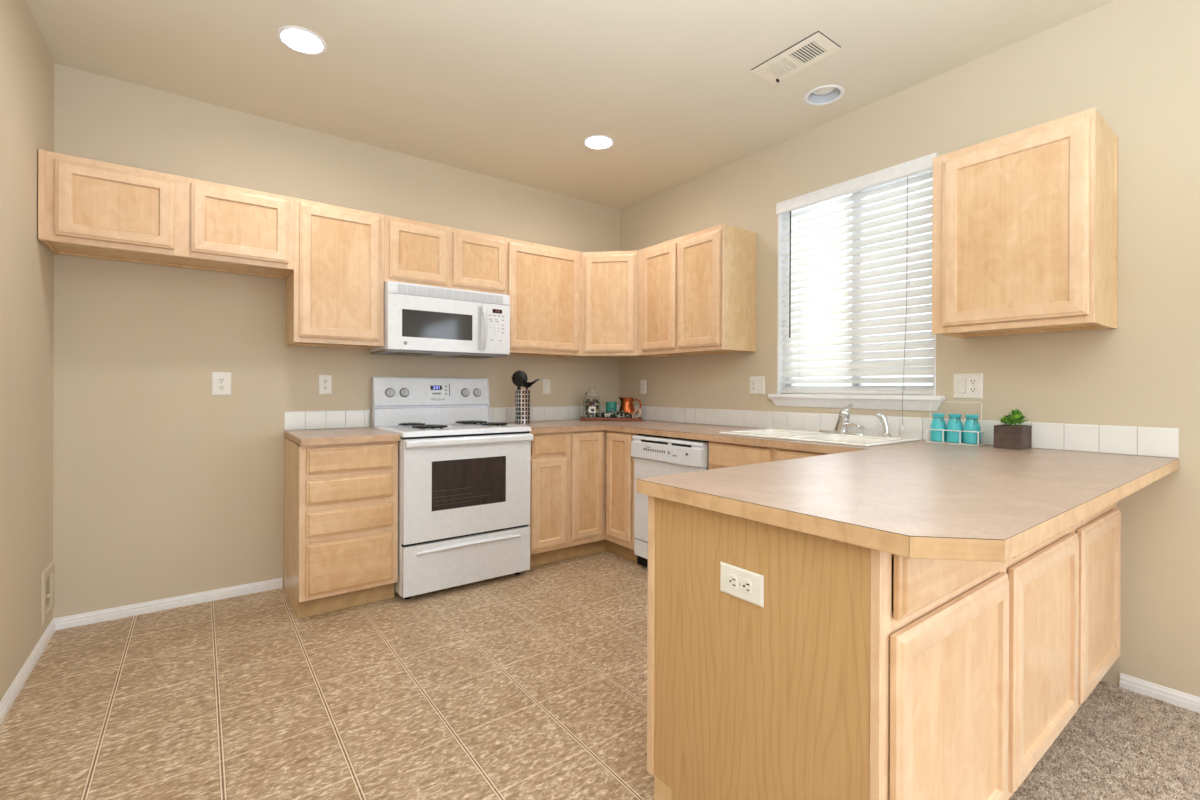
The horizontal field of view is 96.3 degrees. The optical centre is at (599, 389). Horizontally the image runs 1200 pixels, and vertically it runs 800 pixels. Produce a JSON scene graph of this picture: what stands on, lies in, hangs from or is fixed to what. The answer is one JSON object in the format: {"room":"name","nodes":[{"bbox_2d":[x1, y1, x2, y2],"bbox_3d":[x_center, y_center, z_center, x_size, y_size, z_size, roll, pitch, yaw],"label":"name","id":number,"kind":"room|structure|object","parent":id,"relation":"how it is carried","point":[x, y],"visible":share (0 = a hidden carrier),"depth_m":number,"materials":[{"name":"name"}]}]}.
{"room":"kitchen","nodes":[
{"label":"kitchen","id":0,"kind":"room"},
{"bbox_2d":[0,0,53,700],"bbox_3d":[-0.664,-0.195,-0.160,0.140,2.707,6.700,0,0,-37],"label":"wall","id":1,"kind":"structure","parent":0,"point":[26,62],"depth_m":2.12,"materials":[{"name":"paint"}]},
{"bbox_2d":[0,619,55,723],"bbox_3d":[-1.354,1.127,0.889,0.012,0.056,4.200,0,0,-37],"label":"baseboard","id":2,"kind":"structure","parent":1,"relation":"attached to","point":[19,681],"depth_m":2.13,"materials":[{"name":"white paint"}]},
{"bbox_2d":[41,561,53,624],"bbox_3d":[-2.526,0.927,2.466,0.018,0.230,0.210,0,0,-37],"label":"wall box","id":3,"kind":"object","parent":1,"relation":"attached to","point":[47,576],"visible":1,"depth_m":2.46,"materials":[{"name":"paint"}]},
{"bbox_2d":[0,550,653,799],"bbox_3d":[-0.347,1.207,2.423,3.742,0.100,3.225,0,0,-37],"label":"floor","id":4,"kind":"structure","parent":0,"point":[531,684],"depth_m":2.00,"materials":[{"name":"tile"}]},
{"bbox_2d":[283,437,397,618],"bbox_3d":[-1.468,0.715,3.027,0.474,0.874,0.632,0,0,-37],"label":"base cabinet","id":5,"kind":"object","parent":4,"relation":"on","point":[340,551],"visible":0.91,"depth_m":2.78,"materials":[{"name":"brown wood"}]},
{"bbox_2d":[284,427,399,445],"bbox_3d":[-1.461,0.257,3.022,0.476,0.038,0.645,0,0,-37],"label":"countertop","id":6,"kind":"structure","parent":5,"relation":"on","point":[310,437],"depth_m":2.85,"materials":[{"name":"laminate"}]},
{"bbox_2d":[371,376,532,598],"bbox_3d":[-0.929,0.534,3.361,0.780,1.238,0.706,0,0,-37],"label":"stove","id":7,"kind":"object","parent":4,"relation":"on","point":[464,476],"visible":0.99,"depth_m":3.14,"materials":[{"name":"white metal"}]},
{"bbox_2d":[373,422,530,436],"bbox_3d":[-0.922,0.240,3.353,0.780,0.028,0.610,0,0,-37],"label":"cooktop","id":8,"kind":"object","parent":7,"relation":"in","point":[405,429],"depth_m":3.22,"materials":[{"name":"white metal"}]},
{"bbox_2d":[528,432,569,566],"bbox_3d":[-0.513,0.718,3.738,0.332,0.874,0.632,0,0,-37],"label":"base cabinet","id":9,"kind":"object","parent":4,"relation":"on","point":[549,452],"visible":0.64,"depth_m":3.50,"materials":[{"name":"brown wood"}]},
{"bbox_2d":[564,430,637,561],"bbox_3d":[0.076,0.720,3.989,0.912,0.873,0.934,0,0,-37],"label":"base cabinet","id":10,"kind":"object","parent":4,"relation":"on","point":[601,471],"visible":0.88,"depth_m":3.67,"materials":[{"name":"brown wood"}]},
{"bbox_2d":[501,419,1178,561],"bbox_3d":[0.377,0.265,2.733,1.933,0.038,3.304,0,0,-37],"label":"countertop","id":11,"kind":"structure","parent":10,"relation":"on","point":[923,499],"depth_m":1.37,"materials":[{"name":"laminate"}]},
{"bbox_2d":[515,390,529,423],"bbox_3d":[-0.548,0.121,3.812,0.106,0.239,0.106,0,0,-37],"label":"utensil holder","id":12,"kind":"object","parent":11,"relation":"on","point":[522,397],"visible":0.98,"depth_m":3.77,"materials":[{"name":"metal"}]},
{"bbox_2d":[512,370,527,389],"bbox_3d":[-0.570,0.048,3.810,0.112,0.371,0.019,0,0,0],"label":"serving spoon","id":13,"kind":"object","parent":12,"relation":"in","point":[519,376],"visible":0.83,"depth_m":3.80,"materials":[{"name":"black plastic"}]},
{"bbox_2d":[521,378,539,389],"bbox_3d":[-0.496,0.074,3.794,0.123,0.318,0.084,0,0,-24],"label":"ladle","id":14,"kind":"object","parent":12,"relation":"in","point":[526,385],"visible":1,"depth_m":3.76,"materials":[{"name":"black plastic"}]},
{"bbox_2d":[580,416,641,420],"bbox_3d":[0.087,0.230,4.256,0.480,0.025,0.192,0,0,0],"label":"wooden tray","id":15,"kind":"object","parent":11,"relation":"on","point":[581,418],"visible":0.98,"depth_m":4.16,"materials":[{"name":"brown wood"}]},
{"bbox_2d":[583,386,599,417],"bbox_3d":[-0.064,0.101,4.243,0.134,0.257,0.134,0,0,-37],"label":"glass jar","id":16,"kind":"object","parent":15,"relation":"on","point":[591,402],"visible":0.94,"depth_m":4.19,"materials":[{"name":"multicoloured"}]},
{"bbox_2d":[606,402,616,412],"bbox_3d":[0.090,0.163,4.296,0.087,0.133,0.087,0,0,-37],"label":"candle cup","id":17,"kind":"object","parent":15,"relation":"on","point":[610,406],"visible":0.72,"depth_m":4.26,"materials":[{"name":"teal glass"}]},
{"bbox_2d":[601,410,631,417],"bbox_3d":[0.127,0.193,4.192,0.240,0.073,0.040,0,0,0],"label":"napkin","id":18,"kind":"object","parent":15,"relation":"on","point":[622,414],"visible":1,"depth_m":4.18,"materials":[{"name":"fabric"}]},
{"bbox_2d":[618,397,641,417],"bbox_3d":[0.231,0.143,4.285,0.166,0.174,0.128,0,0,-30],"label":"copper pitcher","id":19,"kind":"object","parent":15,"relation":"on","point":[626,405],"visible":0.72,"depth_m":4.23,"materials":[{"name":"brown metal"}]},
{"bbox_2d":[632,409,640,417],"bbox_3d":[0.285,0.188,4.192,0.074,0.083,0.045,0,0,0],"label":"string","id":20,"kind":"object","parent":15,"relation":"on","point":[636,409],"visible":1,"depth_m":4.19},
{"bbox_2d":[719,428,919,446],"bbox_3d":[1.118,0.327,2.822,0.516,0.183,0.835,0,0,-37],"label":"sink","id":21,"kind":"object","parent":11,"relation":"in","point":[864,440],"visible":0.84,"depth_m":2.79,"materials":[{"name":"ceramic"}]},
{"bbox_2d":[875,412,890,436],"bbox_3d":[1.438,0.176,2.730,0.072,0.121,0.043,0,0,38],"label":"sprayer","id":22,"kind":"object","parent":21,"relation":"on","point":[881,417],"visible":1,"depth_m":2.72,"materials":[{"name":"silver metal"}]},
{"bbox_2d":[819,403,865,434],"bbox_3d":[1.316,0.154,2.893,0.071,0.164,0.298,0,0,-26],"label":"faucet","id":23,"kind":"object","parent":11,"relation":"on","point":[842,425],"visible":1,"depth_m":2.88,"materials":[{"name":"silver metal"}]},
{"bbox_2d":[926,401,984,445],"bbox_3d":[1.651,0.153,2.501,0.079,0.194,0.217,0,0,-37],"label":"carrier","id":24,"kind":"object","parent":11,"relation":"on","point":[946,442],"visible":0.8,"depth_m":2.45,"materials":[{"name":"white metal"}]},
{"bbox_2d":[930,413,946,441],"bbox_3d":[1.609,0.179,2.557,0.066,0.131,0.066,0,0,-37],"label":"glass bottle","id":25,"kind":"object","parent":24,"relation":"in","point":[938,422],"visible":0.98,"depth_m":2.53,"materials":[{"name":"teal glass"}]},
{"bbox_2d":[946,414,962,442],"bbox_3d":[1.651,0.179,2.501,0.066,0.131,0.066,0,0,-37],"label":"glass bottle","id":26,"kind":"object","parent":24,"relation":"in","point":[954,423],"visible":0.98,"depth_m":2.48,"materials":[{"name":"teal glass"}]},
{"bbox_2d":[926,428,984,445],"bbox_3d":[1.650,0.218,2.501,0.079,0.064,0.217,0,0,-37],"label":"basket","id":27,"kind":"object","parent":24,"relation":"attached to","point":[946,442],"depth_m":2.46,"materials":[{"name":"white metal"}]},
{"bbox_2d":[963,415,980,443],"bbox_3d":[1.692,0.179,2.446,0.066,0.131,0.066,0,0,-37],"label":"glass bottle","id":28,"kind":"object","parent":24,"relation":"in","point":[971,423],"visible":1,"depth_m":2.42,"materials":[{"name":"teal glass"}]},
{"bbox_2d":[994,409,1031,449],"bbox_3d":[1.784,0.167,2.325,0.134,0.169,0.098,0,0,-37],"label":"potted plant","id":29,"kind":"object","parent":11,"relation":"on","point":[1006,436],"visible":1,"depth_m":2.29,"materials":[{"name":"green plant"}]},
{"bbox_2d":[631,434,708,568],"bbox_3d":[0.636,0.725,3.432,0.640,0.866,0.608,0,0,-37],"label":"dishwasher","id":30,"kind":"object","parent":4,"relation":"on","point":[653,455],"visible":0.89,"depth_m":3.33,"materials":[{"name":"white metal"}]},
{"bbox_2d":[708,441,827,469],"bbox_3d":[1.113,0.726,2.832,0.632,0.874,0.905,0,0,-37],"label":"base cabinet","id":31,"kind":"object","parent":4,"relation":"on","point":[720,455],"visible":0.15,"depth_m":2.80,"materials":[{"name":"brown wood"}]},
{"bbox_2d":[647,495,1008,799],"bbox_3d":[0.583,0.725,1.417,0.638,0.874,0.656,0,0,-37],"label":"base cabinet","id":32,"kind":"object","parent":4,"relation":"on","point":[862,673],"visible":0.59,"depth_m":1.17,"materials":[{"name":"brown wood"}]},
{"bbox_2d":[720,562,763,607],"bbox_3d":[0.322,0.445,1.233,0.008,0.070,0.122,0,0,-37],"label":"wall outlet","id":33,"kind":"object","parent":32,"relation":"attached to","point":[746,585],"visible":1,"depth_m":1.23,"materials":[{"name":"plastic"}]},
{"bbox_2d":[729,574,736,588],"bbox_3d":[0.308,0.445,1.247,0.003,0.034,0.025,0,0,-37],"label":"receptacle","id":34,"kind":"object","parent":33,"relation":"attached to","point":[732,577],"depth_m":1.25,"materials":[{"name":"white plastic"}]},
{"bbox_2d":[742,579,750,594],"bbox_3d":[0.332,0.445,1.216,0.003,0.034,0.025,0,0,-37],"label":"receptacle","id":35,"kind":"object","parent":33,"relation":"attached to","point":[746,583],"depth_m":1.22,"materials":[{"name":"white plastic"}]},
{"bbox_2d":[1003,524,1078,799],"bbox_3d":[1.092,0.727,1.797,0.631,0.874,0.656,0,0,-37],"label":"base cabinet","id":36,"kind":"object","parent":4,"relation":"on","point":[1044,578],"visible":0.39,"depth_m":1.50,"materials":[{"name":"brown wood"}]},
{"bbox_2d":[1073,501,1120,707],"bbox_3d":[1.600,0.728,2.175,0.633,0.874,0.656,0,0,-37],"label":"base cabinet","id":37,"kind":"object","parent":4,"relation":"on","point":[1099,534],"visible":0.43,"depth_m":1.89,"materials":[{"name":"brown wood"}]},
{"bbox_2d":[53,63,619,617],"bbox_3d":[-1.263,-0.201,3.658,3.742,2.707,0.140,0,0,-37],"label":"wall","id":38,"kind":"structure","parent":0,"point":[165,486],"depth_m":2.91,"materials":[{"name":"paint"}]},
{"bbox_2d":[38,149,293,278],"bbox_3d":[-2.114,-0.837,2.714,0.960,0.385,0.352,0,0,-37],"label":"upper cabinet","id":39,"kind":"object","parent":38,"relation":"attached to","point":[89,208],"visible":1,"depth_m":2.56,"materials":[{"name":"brown wood"}]},
{"bbox_2d":[53,578,282,629],"bbox_3d":[-2.229,1.122,2.848,0.949,0.056,0.012,0,0,-37],"label":"baseboard","id":40,"kind":"structure","parent":38,"relation":"attached to","point":[92,617],"depth_m":2.81,"materials":[{"name":"white paint"}]},
{"bbox_2d":[212,372,230,394],"bbox_3d":[-2.081,-0.033,2.957,0.088,0.127,0.008,0,0,-37],"label":"wall outlet","id":41,"kind":"object","parent":38,"relation":"attached to","point":[221,381],"visible":1,"depth_m":2.96,"materials":[{"name":"plastic"}]},
{"bbox_2d":[218,385,224,389],"bbox_3d":[-2.079,-0.013,2.955,0.034,0.025,0.003,0,0,-37],"label":"receptacle","id":42,"kind":"object","parent":41,"relation":"attached to","point":[220,387],"depth_m":2.95,"materials":[{"name":"white plastic"}]},
{"bbox_2d":[218,378,224,382],"bbox_3d":[-2.079,-0.052,2.955,0.034,0.025,0.003,0,0,-37],"label":"receptacle","id":43,"kind":"object","parent":41,"relation":"attached to","point":[220,380],"depth_m":2.95,"materials":[{"name":"white plastic"}]},
{"bbox_2d":[319,375,331,393],"bbox_3d":[-1.668,-0.032,3.265,0.070,0.116,0.008,0,0,-37],"label":"wall outlet","id":44,"kind":"object","parent":38,"relation":"attached to","point":[325,381],"visible":1,"depth_m":3.26,"materials":[{"name":"plastic"}]},
{"bbox_2d":[284,410,369,429],"bbox_3d":[-1.651,0.181,3.277,0.472,0.111,0.008,0,0,-37],"label":"tile backsplash","id":45,"kind":"structure","parent":38,"relation":"attached to","point":[328,419],"depth_m":3.27,"materials":[{"name":"tile"}]},
{"bbox_2d":[286,198,383,348],"bbox_3d":[-1.544,-0.643,3.139,0.462,0.771,0.352,0,0,-37],"label":"upper cabinet","id":46,"kind":"object","parent":38,"relation":"attached to","point":[335,286],"visible":0.96,"depth_m":3.00,"materials":[{"name":"brown wood"}]},
{"bbox_2d":[384,215,505,294],"bbox_3d":[-1.042,-0.831,3.513,0.787,0.392,0.352,0,0,-37],"label":"upper cabinet","id":47,"kind":"object","parent":38,"relation":"attached to","point":[415,252],"visible":0.78,"depth_m":3.34,"materials":[{"name":"brown wood"}]},
{"bbox_2d":[371,281,509,358],"bbox_3d":[-1.012,-0.426,3.472,0.780,0.410,0.455,0,0,-37],"label":"microwave","id":48,"kind":"object","parent":47,"relation":"attached to","point":[420,320],"visible":0.99,"depth_m":3.31,"materials":[{"name":"white plastic"}]},
{"bbox_2d":[506,238,582,357],"bbox_3d":[-0.474,-0.639,3.936,0.628,0.771,0.352,0,0,-37],"label":"upper cabinet","id":49,"kind":"object","parent":38,"relation":"attached to","point":[544,282],"visible":0.7,"depth_m":3.79,"materials":[{"name":"brown wood"}]},
{"bbox_2d":[543,379,549,393],"bbox_3d":[-0.414,-0.025,4.197,0.068,0.116,0.011,0,0,-37],"label":"wall switch","id":50,"kind":"object","parent":38,"relation":"attached to","point":[546,382],"visible":1,"depth_m":4.19,"materials":[{"name":"plastic"}]},
{"bbox_2d":[489,405,618,421],"bbox_3d":[-0.335,0.185,4.258,1.234,0.111,0.008,0,0,-37],"label":"tile backsplash","id":51,"kind":"structure","parent":38,"relation":"attached to","point":[543,413],"depth_m":4.18,"materials":[{"name":"tile"}]},
{"bbox_2d":[574,250,654,358],"bbox_3d":[0.105,-0.637,4.202,0.618,0.771,0.618,0,0,-37],"label":"upper cabinet","id":52,"kind":"object","parent":38,"relation":"attached to","point":[609,278],"visible":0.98,"depth_m":3.96,"materials":[{"name":"brown wood"}]},
{"bbox_2d":[26,0,1115,209],"bbox_3d":[0.786,-1.604,0.914,3.742,0.120,6.980,0,0,-37],"label":"ceiling","id":53,"kind":"structure","parent":0,"point":[509,90],"depth_m":2.57,"materials":[{"name":"paint"}]},
{"bbox_2d":[276,26,326,54],"bbox_3d":[-1.325,-1.603,2.393,0.197,0.111,0.197,0,0,-37],"label":"recessed light","id":54,"kind":"object","parent":53,"relation":"in","point":[298,39],"visible":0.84,"depth_m":2.40,"materials":[{"name":"white paint"}]},
{"bbox_2d":[583,135,613,149],"bbox_3d":[-0.008,-1.599,3.366,0.197,0.111,0.197,0,0,-37],"label":"recessed light","id":55,"kind":"object","parent":53,"relation":"in","point":[596,142],"visible":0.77,"depth_m":3.38,"materials":[{"name":"white paint"}]},
{"bbox_2d":[751,31,840,83],"bbox_3d":[0.908,-1.536,2.511,0.186,0.018,0.356,0,0,-37],"label":"ceiling vent","id":56,"kind":"object","parent":53,"relation":"in","point":[817,46],"visible":1,"depth_m":2.50,"materials":[{"name":"white plastic"}]},
{"bbox_2d":[804,85,844,105],"bbox_3d":[1.175,-1.594,2.819,0.197,0.111,0.197,0,0,-37],"label":"recessed light","id":57,"kind":"object","parent":53,"relation":"in","point":[826,94],"visible":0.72,"depth_m":2.85,"materials":[{"name":"white paint"}]},
{"bbox_2d":[619,0,1199,696],"bbox_3d":[2.224,-0.186,1.992,0.140,2.707,6.700,0,0,-37],"label":"wall","id":58,"kind":"structure","parent":0,"point":[1136,62],"depth_m":2.19,"materials":[{"name":"paint"}]},
{"bbox_2d":[641,380,646,393],"bbox_3d":[0.352,-0.023,4.379,0.008,0.116,0.070,0,0,-37],"label":"wall outlet","id":59,"kind":"object","parent":58,"relation":"attached to","point":[643,382],"visible":1,"depth_m":4.37,"materials":[{"name":"plastic"}]},
{"bbox_2d":[637,224,755,356],"bbox_3d":[0.636,-0.635,3.712,0.352,0.771,0.797,0,0,-37],"label":"upper cabinet","id":60,"kind":"object","parent":58,"relation":"attached to","point":[697,290],"visible":1,"depth_m":3.47,"materials":[{"name":"brown wood"}]},
{"bbox_2d":[750,376,764,393],"bbox_3d":[1.016,-0.029,3.487,0.011,0.116,0.116,0,0,-37],"label":"wall switch","id":61,"kind":"object","parent":58,"relation":"attached to","point":[757,383],"visible":1,"depth_m":3.48,"materials":[{"name":"plastic"}]},
{"bbox_2d":[768,394,944,410],"bbox_3d":[1.395,0.066,3.011,0.128,0.076,0.978,0,0,-37],"label":"trim","id":62,"kind":"structure","parent":58,"relation":"attached to","point":[885,402],"depth_m":2.91,"materials":[{"name":"white paint"}]},
{"bbox_2d":[777,152,936,395],"bbox_3d":[1.414,-0.570,3.026,0.082,1.196,0.904,0,0,-37],"label":"trim","id":63,"kind":"structure","parent":58,"relation":"attached to","point":[780,329],"depth_m":3.37,"materials":[{"name":"white paint"}]},
{"bbox_2d":[786,170,933,394],"bbox_3d":[1.465,-0.570,3.065,0.047,1.194,0.902,0,0,-37],"label":"window","id":64,"kind":"structure","parent":58,"relation":"in","point":[860,215],"depth_m":3.05,"materials":[{"name":"white paint"}]},
{"bbox_2d":[776,153,937,431],"bbox_3d":[1.384,-0.476,3.005,0.126,1.374,0.912,0,0,-37],"label":"window blind","id":65,"kind":"object","parent":64,"relation":"attached to","point":[869,367],"visible":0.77,"depth_m":2.97,"materials":[{"name":"white paint"}]},
{"bbox_2d":[619,405,1178,457],"bbox_3d":[1.149,0.192,3.309,0.008,0.111,3.302,0,0,-37],"label":"tile backsplash","id":66,"kind":"structure","parent":58,"relation":"attached to","point":[1127,440],"depth_m":2.66,"materials":[{"name":"tile"}]},
{"bbox_2d":[954,373,982,398],"bbox_3d":[1.729,-0.018,2.529,0.011,0.118,0.120,0,0,-37],"label":"wall switch","id":67,"kind":"object","parent":58,"relation":"attached to","point":[970,385],"visible":1,"depth_m":2.53,"materials":[{"name":"plastic"}]},
{"bbox_2d":[969,388,976,392],"bbox_3d":[1.742,0.002,2.510,0.003,0.025,0.034,0,0,-37],"label":"receptacle","id":68,"kind":"object","parent":67,"relation":"attached to","point":[971,390],"depth_m":2.51,"materials":[{"name":"white plastic"}]},
{"bbox_2d":[969,379,976,384],"bbox_3d":[1.742,-0.037,2.510,0.003,0.025,0.034,0,0,-37],"label":"receptacle","id":69,"kind":"object","parent":67,"relation":"attached to","point":[971,381],"depth_m":2.51,"materials":[{"name":"white plastic"}]},
{"bbox_2d":[932,107,1117,337],"bbox_3d":[1.739,-0.629,2.232,0.352,0.771,0.540,0,0,-37],"label":"upper cabinet","id":70,"kind":"object","parent":58,"relation":"attached to","point":[1025,222],"visible":1,"depth_m":2.09,"materials":[{"name":"brown wood"}]},
{"bbox_2d":[1120,673,1199,712],"bbox_3d":[2.426,1.141,1.587,0.012,0.056,1.300,0,0,-37],"label":"baseboard","id":71,"kind":"structure","parent":58,"relation":"attached to","point":[1175,697],"depth_m":2.02,"materials":[{"name":"white paint"}]},
{"bbox_2d":[1009,680,1199,799],"bbox_3d":[1.738,1.217,-0.375,3.742,0.103,3.755,0,0,-37],"label":"floor","id":72,"kind":"structure","parent":0,"point":[1031,774],"depth_m":1.71,"materials":[{"name":"beige carpet"}]},
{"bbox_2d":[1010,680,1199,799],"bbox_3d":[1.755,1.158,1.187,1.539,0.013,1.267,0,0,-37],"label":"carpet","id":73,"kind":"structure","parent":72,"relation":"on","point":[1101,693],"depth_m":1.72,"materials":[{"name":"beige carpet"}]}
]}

